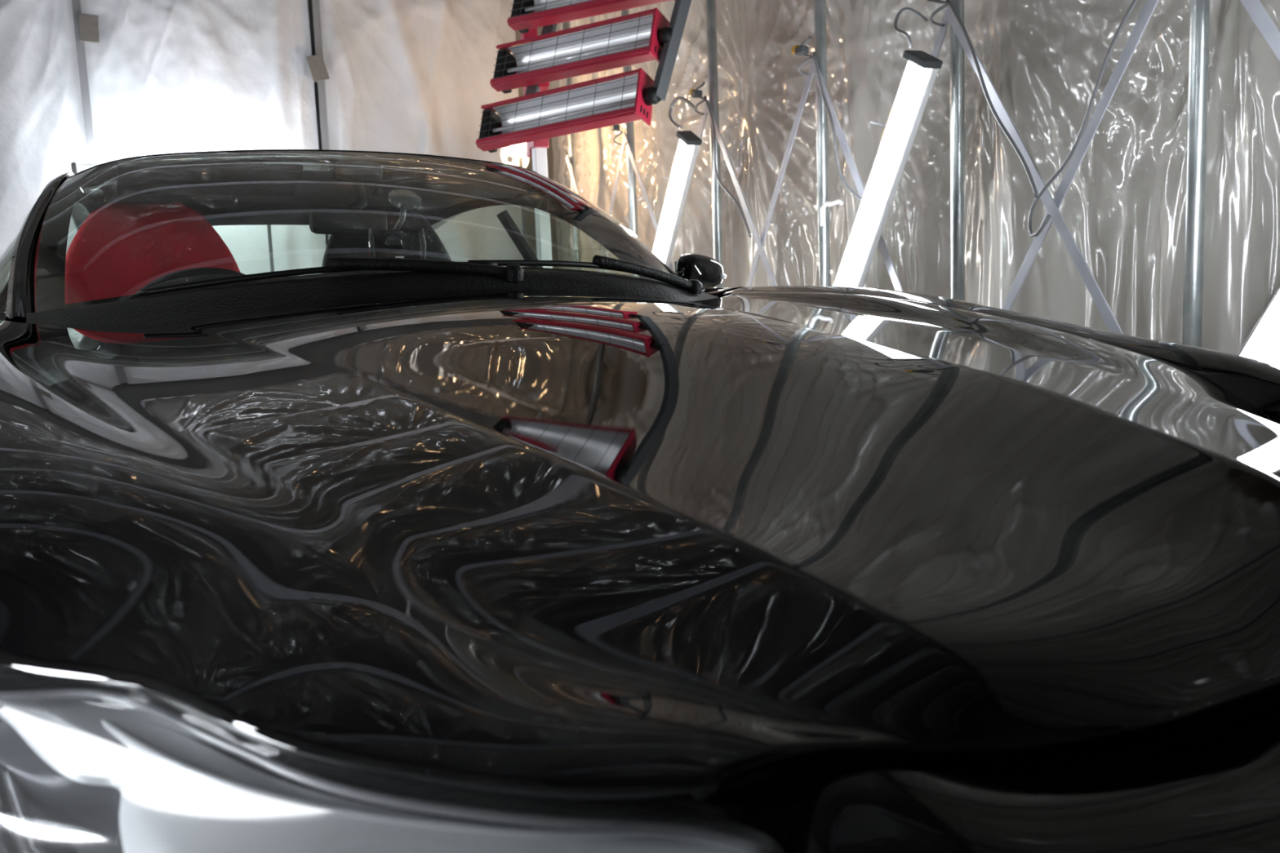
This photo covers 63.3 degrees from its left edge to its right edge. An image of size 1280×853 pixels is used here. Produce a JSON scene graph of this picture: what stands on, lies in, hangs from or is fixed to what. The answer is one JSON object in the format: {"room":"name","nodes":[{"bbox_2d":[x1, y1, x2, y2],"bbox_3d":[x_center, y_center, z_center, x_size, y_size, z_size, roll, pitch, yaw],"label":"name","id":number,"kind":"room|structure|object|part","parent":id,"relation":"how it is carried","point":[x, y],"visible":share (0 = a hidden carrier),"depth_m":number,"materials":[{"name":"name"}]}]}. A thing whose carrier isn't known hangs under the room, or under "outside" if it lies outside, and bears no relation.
{"room":"car paint booth","nodes":[
{"label":"car paint booth","id":0,"kind":"room"},
{"bbox_2d":[75,163,102,173],"bbox_3d":[-2.756,-1.552,6.303,1.223,0.143,0.056,-6,8,-25],"label":"tube","id":1,"kind":"object","parent":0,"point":[79,166],"depth_m":6.05,"materials":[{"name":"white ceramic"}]},
{"bbox_2d":[388,190,421,209],"bbox_3d":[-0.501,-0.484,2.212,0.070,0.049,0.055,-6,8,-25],"label":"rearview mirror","id":2,"kind":"object","parent":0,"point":[402,206],"depth_m":2.22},
{"bbox_2d":[307,0,558,268],"bbox_3d":[-2.816,-1.676,6.885,5.220,3.750,0.100,-6,8,-25],"label":"wall","id":3,"kind":"structure","parent":0,"point":[530,211],"depth_m":7.79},
{"bbox_3d":[-0.532,0.710,2.460,5.420,0.100,10.450,-6,8,-25],"label":"floor","id":4,"kind":"structure","parent":0,"visible":0},
{"bbox_2d":[0,0,96,257],"bbox_3d":[-4.084,-1.215,5.959,1.772,3.120,0.068,-6,8,-25],"label":"sheet","id":5,"kind":"object","parent":4,"relation":"on","point":[42,128],"depth_m":6.15,"materials":[{"name":"white fabric"}]},
{"bbox_3d":[-3.299,-1.285,6.312,0.045,3.050,0.012,-6,8,-25],"label":"seam strip","id":6,"kind":"part","parent":5,"relation":"part of","materials":[{"name":"white fabric"}]},
{"bbox_2d":[78,13,99,43],"bbox_3d":[-3.277,-2.369,6.173,0.113,0.165,0.012,-6,8,-25],"label":"seam patch","id":7,"kind":"object","parent":5,"relation":"attached to","point":[88,24],"visible":1,"depth_m":6.17,"materials":[{"name":"grey"}]},
{"bbox_2d":[71,161,102,173],"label":"lamp","id":8,"kind":"object","parent":4,"relation":"on","point":[76,167],"depth_m":6.05,"materials":[{"name":"white plastic"}]},
{"bbox_2d":[80,0,326,275],"bbox_3d":[-2.692,-1.350,6.612,1.320,3.120,0.056,-6,8,-25],"label":"sheet","id":9,"kind":"object","parent":4,"relation":"on","point":[165,76],"visible":0.27,"depth_m":6.53,"materials":[{"name":"white fabric"}]},
{"bbox_2d":[266,224,274,271],"label":"pole","id":10,"kind":"object","parent":4,"relation":"on","point":[268,227],"depth_m":6.54,"materials":[{"name":"grey metal"}]},
{"bbox_2d":[311,0,524,266],"bbox_3d":[-1.452,-1.469,7.175,1.408,3.120,0.079,-6,8,-25],"label":"sheet","id":11,"kind":"object","parent":4,"relation":"on","point":[406,76],"depth_m":7.06,"materials":[{"name":"white fabric"}]},
{"bbox_2d":[306,53,329,81],"bbox_3d":[-2.093,-2.328,6.738,0.139,0.179,0.012,-6,8,-25],"label":"seam patch","id":12,"kind":"object","parent":11,"relation":"attached to","point":[316,63],"visible":1,"depth_m":6.73,"materials":[{"name":"grey"}]},
{"bbox_3d":[-2.056,-1.405,6.889,0.065,3.050,0.012,-6,8,-25],"label":"seam strip","id":13,"kind":"part","parent":11,"relation":"part of","materials":[{"name":"white fabric"}]},
{"bbox_2d":[500,142,528,266],"bbox_3d":[-0.661,-0.867,6.767,0.466,1.991,0.536,-6,8,-25],"label":"work light","id":14,"kind":"object","parent":4,"relation":"on","point":[517,153],"visible":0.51,"depth_m":6.68,"materials":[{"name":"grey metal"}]},
{"bbox_3d":[-0.817,-1.740,6.696,0.199,0.199,0.098,-6,8,-25],"label":"lamp shade","id":15,"kind":"part","parent":14,"relation":"part of","materials":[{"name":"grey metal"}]},
{"bbox_3d":[-0.766,-1.786,6.623,0.120,0.125,0.120,-6,8,-25],"label":"bulb","id":16,"kind":"part","parent":14,"relation":"part of","materials":[{"name":"white glass"}]},
{"bbox_2d":[562,21,581,270],"bbox_3d":[-0.433,-1.585,6.801,0.100,3.400,0.100,-6,8,-25],"label":"pole","id":17,"kind":"object","parent":4,"relation":"on","point":[571,137],"visible":0.07,"depth_m":6.77,"materials":[{"name":"metal"}]},
{"bbox_2d":[565,155,602,271],"bbox_3d":[-0.258,-1.009,6.443,0.006,1.447,0.928,-6,8,-25],"label":"bar","id":18,"kind":"object","parent":17,"relation":"attached to","point":[591,240],"visible":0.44,"depth_m":6.66,"materials":[{"name":"silver metal"}]},
{"bbox_2d":[597,133,626,271],"bbox_3d":[-0.247,-1.010,6.448,0.006,1.447,0.928,-6,8,-25],"label":"bar","id":19,"kind":"object","parent":17,"relation":"attached to","point":[623,145],"visible":0.44,"depth_m":6.12,"materials":[{"name":"silver metal"}]},
{"bbox_2d":[475,0,691,268],"bbox_3d":[-0.317,-0.886,4.753,0.850,2.498,1.408,-6,8,-25],"label":"heater","id":20,"kind":"object","parent":4,"relation":"on","point":[541,113],"visible":0.84,"depth_m":4.36,"materials":[{"name":"red metal"}]},
{"bbox_3d":[-0.523,-1.659,5.003,0.070,0.700,0.060,-6,8,-25],"label":"lift arm","id":21,"kind":"part","parent":20,"relation":"part of","materials":[{"name":"grey metal"}]},
{"bbox_3d":[-0.460,-1.549,4.773,0.050,0.051,0.382,-4,7,-10],"label":"arm","id":22,"kind":"part","parent":20,"relation":"part of","materials":[{"name":"red metal"}]},
{"bbox_3d":[0.019,-1.323,4.165,0.021,0.221,0.174,2,8,32],"label":"plate","id":23,"kind":"part","parent":20,"relation":"part of","materials":[{"name":"red metal"}]},
{"bbox_3d":[0.050,-1.323,4.152,0.053,0.071,0.072,2,8,31],"label":"knob","id":24,"kind":"part","parent":20,"relation":"part of","materials":[{"name":"black plastic"}]},
{"bbox_3d":[0.077,-1.563,4.165,0.015,0.222,0.174,2,8,32],"label":"plate","id":25,"kind":"part","parent":20,"relation":"part of","materials":[{"name":"red metal"}]},
{"bbox_3d":[0.108,-1.561,4.151,0.053,0.071,0.072,2,8,32],"label":"knob","id":26,"kind":"part","parent":20,"relation":"part of","materials":[{"name":"black plastic"}]},
{"bbox_2d":[621,8,639,276],"bbox_3d":[-0.050,-1.502,5.991,0.100,3.400,0.100,-6,8,-25],"label":"pole","id":27,"kind":"object","parent":4,"relation":"on","point":[629,126],"visible":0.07,"depth_m":5.98,"materials":[{"name":"metal"}]},
{"bbox_2d":[609,124,622,145],"bbox_3d":[-0.137,-1.689,5.943,0.060,0.158,0.102,-6,8,-25],"label":"clamp","id":28,"kind":"object","parent":27,"relation":"attached to","point":[614,127],"visible":0.66,"depth_m":5.91,"materials":[{"name":"grey plastic"}]},
{"bbox_2d":[0,149,1279,852],"bbox_3d":[-0.698,-0.008,2.538,1.920,1.316,4.693,-6,8,-28],"label":"car","id":29,"kind":"object","parent":4,"relation":"on","point":[362,553],"visible":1,"depth_m":0.68,"materials":[{"name":"black paint"}]},
{"bbox_3d":[-1.412,-0.001,2.386,0.050,0.500,1.350,-6,8,-28],"label":"door trim","id":30,"kind":"part","parent":29,"relation":"part of","materials":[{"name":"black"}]},
{"bbox_3d":[-1.461,-0.397,2.463,0.189,0.318,1.679,-5,8,-25],"label":"glass","id":31,"kind":"part","parent":29,"relation":"part of","materials":[{"name":"clear glass"}]},
{"bbox_3d":[-1.460,-0.431,2.686,0.102,0.373,2.111,-5,8,-24],"label":"roof rail","id":32,"kind":"part","parent":29,"relation":"part of","materials":[{"name":"black metal"}]},
{"bbox_3d":[-1.203,-0.200,2.607,0.435,0.725,0.314,-6,8,-28],"label":"backrest","id":33,"kind":"part","parent":29,"relation":"part of","materials":[{"name":"red leather"}]},
{"bbox_2d":[146,274,240,288],"bbox_3d":[-0.854,-0.277,2.095,0.320,0.062,0.270,-6,8,-28],"label":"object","id":34,"kind":"object","parent":29,"relation":"attached to","point":[198,277],"depth_m":2.05,"materials":[{"name":"black"}]},
{"bbox_3d":[-0.534,-0.254,1.767,0.592,0.042,0.041,-4,7,-17],"label":"blade","id":35,"kind":"part","parent":29,"relation":"part of","materials":[{"name":"black rubber"}]},
{"bbox_3d":[-0.631,-0.515,2.313,0.041,0.105,0.081,-1,7,8],"label":"mirror stem","id":36,"kind":"part","parent":29,"relation":"part of","materials":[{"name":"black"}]},
{"bbox_3d":[-0.391,-0.236,1.916,1.290,0.097,0.370,-6,8,-28],"label":"cowl panel","id":37,"kind":"part","parent":29,"relation":"part of","materials":[{"name":"black plastic"}]},
{"bbox_2d":[0,711,747,852],"bbox_3d":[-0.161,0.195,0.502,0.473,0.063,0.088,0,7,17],"label":"bumper cover","id":38,"kind":"object","parent":29,"relation":"attached to","point":[135,782],"depth_m":0.50,"materials":[{"name":"black metal"}]},
{"bbox_3d":[-0.680,-0.256,2.907,0.392,0.722,0.314,-6,8,-28],"label":"backrest","id":39,"kind":"part","parent":29,"relation":"part of","materials":[{"name":"grey leather"}]},
{"bbox_2d":[367,190,426,259],"bbox_3d":[-0.518,-0.429,2.209,0.123,0.155,0.055,-6,8,-25],"label":"camera","id":40,"kind":"object","parent":29,"relation":"attached to","point":[396,242],"visible":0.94,"depth_m":2.21,"materials":[{"name":"black plastic"}]},
{"bbox_3d":[-0.570,-0.384,2.196,0.008,0.072,0.018,-4,7,-14],"label":"holder arm","id":41,"kind":"part","parent":40,"relation":"part of","materials":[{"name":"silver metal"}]},
{"bbox_3d":[-0.467,-0.394,2.244,0.006,0.072,0.016,-7,9,-36],"label":"holder arm","id":42,"kind":"part","parent":40,"relation":"part of","materials":[{"name":"grey plastic"}]},
{"bbox_3d":[-0.373,-0.274,1.798,0.317,0.049,0.030,-5,7,-19],"label":"arm","id":43,"kind":"part","parent":29,"relation":"part of","materials":[{"name":"black plastic"}]},
{"bbox_3d":[-0.469,-0.534,3.211,0.102,0.373,2.111,-7,8,-31],"label":"roof rail","id":44,"kind":"part","parent":29,"relation":"part of","materials":[{"name":"black metal"}]},
{"bbox_3d":[-0.091,-0.302,2.043,0.041,0.052,0.578,5,10,44],"label":"blade","id":45,"kind":"part","parent":29,"relation":"part of","materials":[{"name":"black rubber"}]},
{"bbox_3d":[0.185,0.097,0.893,1.384,0.126,0.646,-6,8,-28],"label":"slam panel","id":46,"kind":"part","parent":29,"relation":"part of","materials":[{"name":"black plastic"}]},
{"bbox_3d":[0.015,-0.307,2.096,0.253,0.080,0.030,-7,9,-37],"label":"arm","id":47,"kind":"part","parent":29,"relation":"part of","materials":[{"name":"black plastic"}]},
{"bbox_2d":[674,261,677,274],"bbox_3d":[0.141,-0.408,2.748,0.110,0.060,0.006,-6,8,-28],"label":"mirror glass","id":48,"kind":"object","parent":29,"relation":"on","point":[675,262],"depth_m":2.72,"materials":[{"name":"mirror"}]},
{"bbox_3d":[-0.037,-0.006,2.979,0.155,0.793,1.253,-6,8,-28],"label":"door","id":49,"kind":"part","parent":29,"relation":"part of","materials":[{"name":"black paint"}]},
{"bbox_2d":[706,0,724,288],"bbox_3d":[0.369,-1.412,5.110,0.100,3.400,0.100,-6,8,-25],"label":"pole","id":50,"kind":"object","parent":4,"relation":"on","point":[711,25],"visible":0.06,"depth_m":5.09,"materials":[{"name":"metal"}]},
{"bbox_2d":[622,132,675,272],"bbox_3d":[0.143,-0.923,5.597,0.006,1.448,1.007,-6,8,-25],"label":"bar","id":51,"kind":"object","parent":50,"relation":"attached to","point":[624,138],"visible":0.44,"depth_m":5.79,"materials":[{"name":"silver metal"}]},
{"bbox_2d":[668,96,697,128],"bbox_3d":[0.214,-1.562,5.188,0.110,0.166,0.116,-6,8,-25],"label":"cable","id":52,"kind":"object","parent":50,"relation":"attached to","point":[677,98],"visible":0.96,"depth_m":5.16,"materials":[{"name":"grey plastic"}]},
{"bbox_2d":[688,81,705,115],"bbox_3d":[0.281,-1.599,5.062,0.060,0.158,0.102,-6,8,-25],"label":"clamp","id":53,"kind":"object","parent":50,"relation":"attached to","point":[694,93],"visible":1,"depth_m":5.03,"materials":[{"name":"grey plastic"}]},
{"bbox_2d":[697,102,710,138],"bbox_3d":[0.154,-0.924,5.602,0.006,1.448,1.007,-6,8,-25],"label":"bar","id":54,"kind":"object","parent":50,"relation":"attached to","point":[704,117],"visible":0.24,"depth_m":5.14,"materials":[{"name":"silver metal"}]},
{"bbox_2d":[652,130,702,266],"bbox_3d":[0.150,-0.913,5.434,0.191,1.141,0.817,-6,8,-25],"label":"lamp","id":55,"kind":"object","parent":54,"relation":"attached to","point":[689,144],"visible":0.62,"depth_m":5.19,"materials":[{"name":"white plastic"}]},
{"bbox_2d":[652,138,679,247],"bbox_3d":[0.092,-0.907,5.407,0.056,1.096,0.782,-6,8,-25],"label":"diffuser","id":56,"kind":"object","parent":55,"relation":"attached to","point":[669,220],"depth_m":5.25,"materials":[{"name":"white plastic"}]},
{"bbox_2d":[662,145,699,266],"bbox_3d":[0.127,-0.912,5.425,0.046,1.126,0.800,-6,8,-25],"label":"tube","id":57,"kind":"object","parent":55,"relation":"on","point":[672,216],"depth_m":5.19,"materials":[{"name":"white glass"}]},
{"bbox_2d":[813,0,831,285],"bbox_3d":[0.753,-1.329,4.300,0.100,3.400,0.100,-6,8,-25],"label":"pole","id":58,"kind":"object","parent":4,"relation":"on","point":[820,7],"visible":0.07,"depth_m":4.30,"materials":[{"name":"metal"}]},
{"bbox_2d":[704,99,777,285],"bbox_3d":[0.544,-0.836,4.752,0.006,1.447,0.928,-6,8,-25],"label":"bar","id":59,"kind":"object","parent":58,"relation":"attached to","point":[726,155],"visible":0.54,"depth_m":4.84,"materials":[{"name":"silver metal"}]},
{"bbox_2d":[703,95,751,236],"bbox_3d":[0.399,-1.235,4.887,0.035,0.706,0.431,-5,7,-22],"label":"cable","id":60,"kind":"object","parent":59,"relation":"attached to","point":[722,186],"visible":1,"depth_m":4.95,"materials":[{"name":"grey plastic"}]},
{"bbox_2d":[746,66,813,286],"bbox_3d":[0.555,-0.837,4.757,0.006,1.447,0.928,-6,8,-25],"label":"bar","id":61,"kind":"object","parent":58,"relation":"attached to","point":[809,78],"visible":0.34,"depth_m":4.54,"materials":[{"name":"silver metal"}]},
{"bbox_2d":[791,35,812,75],"bbox_3d":[0.665,-1.516,4.252,0.060,0.158,0.102,-6,8,-25],"label":"clamp","id":62,"kind":"object","parent":58,"relation":"attached to","point":[798,50],"visible":1,"depth_m":4.22,"materials":[{"name":"grey plastic"}]},
{"bbox_2d":[819,199,843,226],"bbox_3d":[0.787,-0.871,4.236,0.087,0.103,0.084,-6,8,-25],"label":"metal hook","id":63,"kind":"object","parent":58,"relation":"attached to","point":[827,203],"visible":1,"depth_m":4.24,"materials":[{"name":"white metal"}]},
{"bbox_2d":[549,0,1279,355],"bbox_3d":[1.506,-1.126,3.211,0.207,3.160,10.000,-6,8,-25],"label":"curtain","id":64,"kind":"object","parent":4,"relation":"on","point":[1123,206],"visible":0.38,"depth_m":3.73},
{"bbox_2d":[949,0,964,301],"bbox_3d":[1.094,-1.255,3.580,0.100,3.400,0.100,-6,8,-25],"label":"pole","id":65,"kind":"object","parent":4,"relation":"on","point":[957,51],"visible":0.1,"depth_m":3.60,"materials":[{"name":"metal"}]},
{"bbox_2d":[809,57,902,291],"bbox_3d":[0.907,-0.758,3.987,0.006,1.446,0.829,-6,8,-25],"label":"bar","id":66,"kind":"object","parent":65,"relation":"attached to","point":[891,268],"visible":0.44,"depth_m":4.08,"materials":[{"name":"silver metal"}]},
{"bbox_2d":[813,52,862,201],"bbox_3d":[0.781,-1.175,4.076,0.036,0.657,0.389,-5,7,-22],"label":"cable","id":67,"kind":"object","parent":66,"relation":"attached to","point":[827,107],"visible":0.94,"depth_m":4.09,"materials":[{"name":"grey plastic"}]},
{"bbox_2d":[862,6,949,287],"bbox_3d":[0.917,-0.759,3.992,0.006,1.446,0.829,-6,8,-25],"label":"bar","id":68,"kind":"object","parent":65,"relation":"attached to","point":[942,31],"visible":0.16,"depth_m":3.60,"materials":[{"name":"silver metal"}]},
{"bbox_2d":[832,49,942,287],"bbox_3d":[0.885,-0.754,3.883,0.191,1.136,0.746,-6,8,-25],"label":"lamp","id":69,"kind":"object","parent":68,"relation":"attached to","point":[922,69],"visible":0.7,"depth_m":3.71,"materials":[{"name":"white plastic"}]},
{"bbox_2d":[832,62,906,284],"bbox_3d":[0.827,-0.749,3.857,0.057,1.091,0.712,-6,8,-25],"label":"diffuser","id":70,"kind":"object","parent":69,"relation":"attached to","point":[892,152],"depth_m":3.77,"materials":[{"name":"white plastic"}]},
{"bbox_2d":[893,7,928,48],"bbox_3d":[0.950,-1.389,3.623,0.120,0.152,0.083,-6,8,-25],"label":"cable","id":71,"kind":"object","parent":65,"relation":"attached to","point":[906,34],"visible":1,"depth_m":3.63,"materials":[{"name":"grey plastic"}]},
{"bbox_2d":[927,0,948,26],"bbox_3d":[1.006,-1.442,3.532,0.060,0.158,0.102,-6,8,-25],"label":"clamp","id":72,"kind":"object","parent":65,"relation":"attached to","point":[945,3],"visible":1,"depth_m":3.53,"materials":[{"name":"grey metal"}]},
{"bbox_2d":[1182,0,1210,347],"bbox_3d":[1.486,-1.170,2.752,0.100,3.400,0.100,-6,8,-25],"label":"pole","id":73,"kind":"object","parent":4,"relation":"on","point":[1199,13],"visible":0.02,"depth_m":2.79,"materials":[{"name":"metal"}]},
{"bbox_2d":[944,5,1123,333],"bbox_3d":[1.274,-0.678,3.213,0.006,1.448,0.948,-6,8,-25],"label":"bar","id":74,"kind":"object","parent":73,"relation":"attached to","point":[1090,282],"visible":0.56,"depth_m":3.22,"materials":[{"name":"silver metal"}]},
{"bbox_2d":[946,0,1039,197],"bbox_3d":[1.136,-1.079,3.362,0.020,0.706,0.430,-5,8,-23],"label":"cable","id":75,"kind":"object","parent":74,"relation":"attached to","point":[951,6],"visible":1,"depth_m":3.36,"materials":[{"name":"grey plastic"}]},
{"bbox_2d":[1001,0,1159,310],"bbox_3d":[1.284,-0.679,3.218,0.006,1.448,0.948,-6,8,-25],"label":"bar","id":76,"kind":"object","parent":73,"relation":"attached to","point":[1149,6],"visible":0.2,"depth_m":3.08,"materials":[{"name":"silver metal"}]},
{"bbox_2d":[1027,0,1137,237],"bbox_3d":[1.307,-0.921,3.037,0.035,0.696,0.430,-6,8,-27],"label":"cable","id":77,"kind":"object","parent":76,"relation":"attached to","point":[1056,174],"visible":1,"depth_m":3.05,"materials":[{"name":"grey plastic"}]},
{"bbox_3d":[1.871,-1.087,1.943,0.100,3.400,0.100,-6,8,-25],"label":"pole","id":78,"kind":"object","parent":4,"relation":"on","visible":0},
{"bbox_2d":[1236,286,1279,355],"bbox_3d":[1.673,-0.596,2.400,0.006,1.447,0.928,-6,8,-25],"label":"bar","id":79,"kind":"object","parent":78,"relation":"attached to","point":[1277,291],"visible":0.02,"depth_m":2.66,"materials":[{"name":"silver metal"}]},
{"bbox_2d":[1237,288,1279,366],"bbox_3d":[1.601,-0.581,2.220,0.097,1.136,0.743,-6,8,-25],"label":"lamp","id":80,"kind":"object","parent":79,"relation":"attached to","point":[1264,345],"visible":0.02,"depth_m":2.48,"materials":[{"name":"white plastic"}]},
{"bbox_2d":[1254,319,1279,366],"bbox_3d":[1.619,-0.584,2.231,0.046,1.121,0.725,-6,8,-25],"label":"tube","id":81,"kind":"object","parent":80,"relation":"on","point":[1274,332],"depth_m":2.49,"materials":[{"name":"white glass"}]},
{"bbox_2d":[1240,0,1279,61],"bbox_3d":[1.662,-0.595,2.394,0.006,1.447,0.928,-6,8,-25],"label":"bar","id":82,"kind":"object","parent":78,"relation":"attached to","point":[1255,8],"visible":1,"depth_m":2.56,"materials":[{"name":"silver metal"}]}
]}

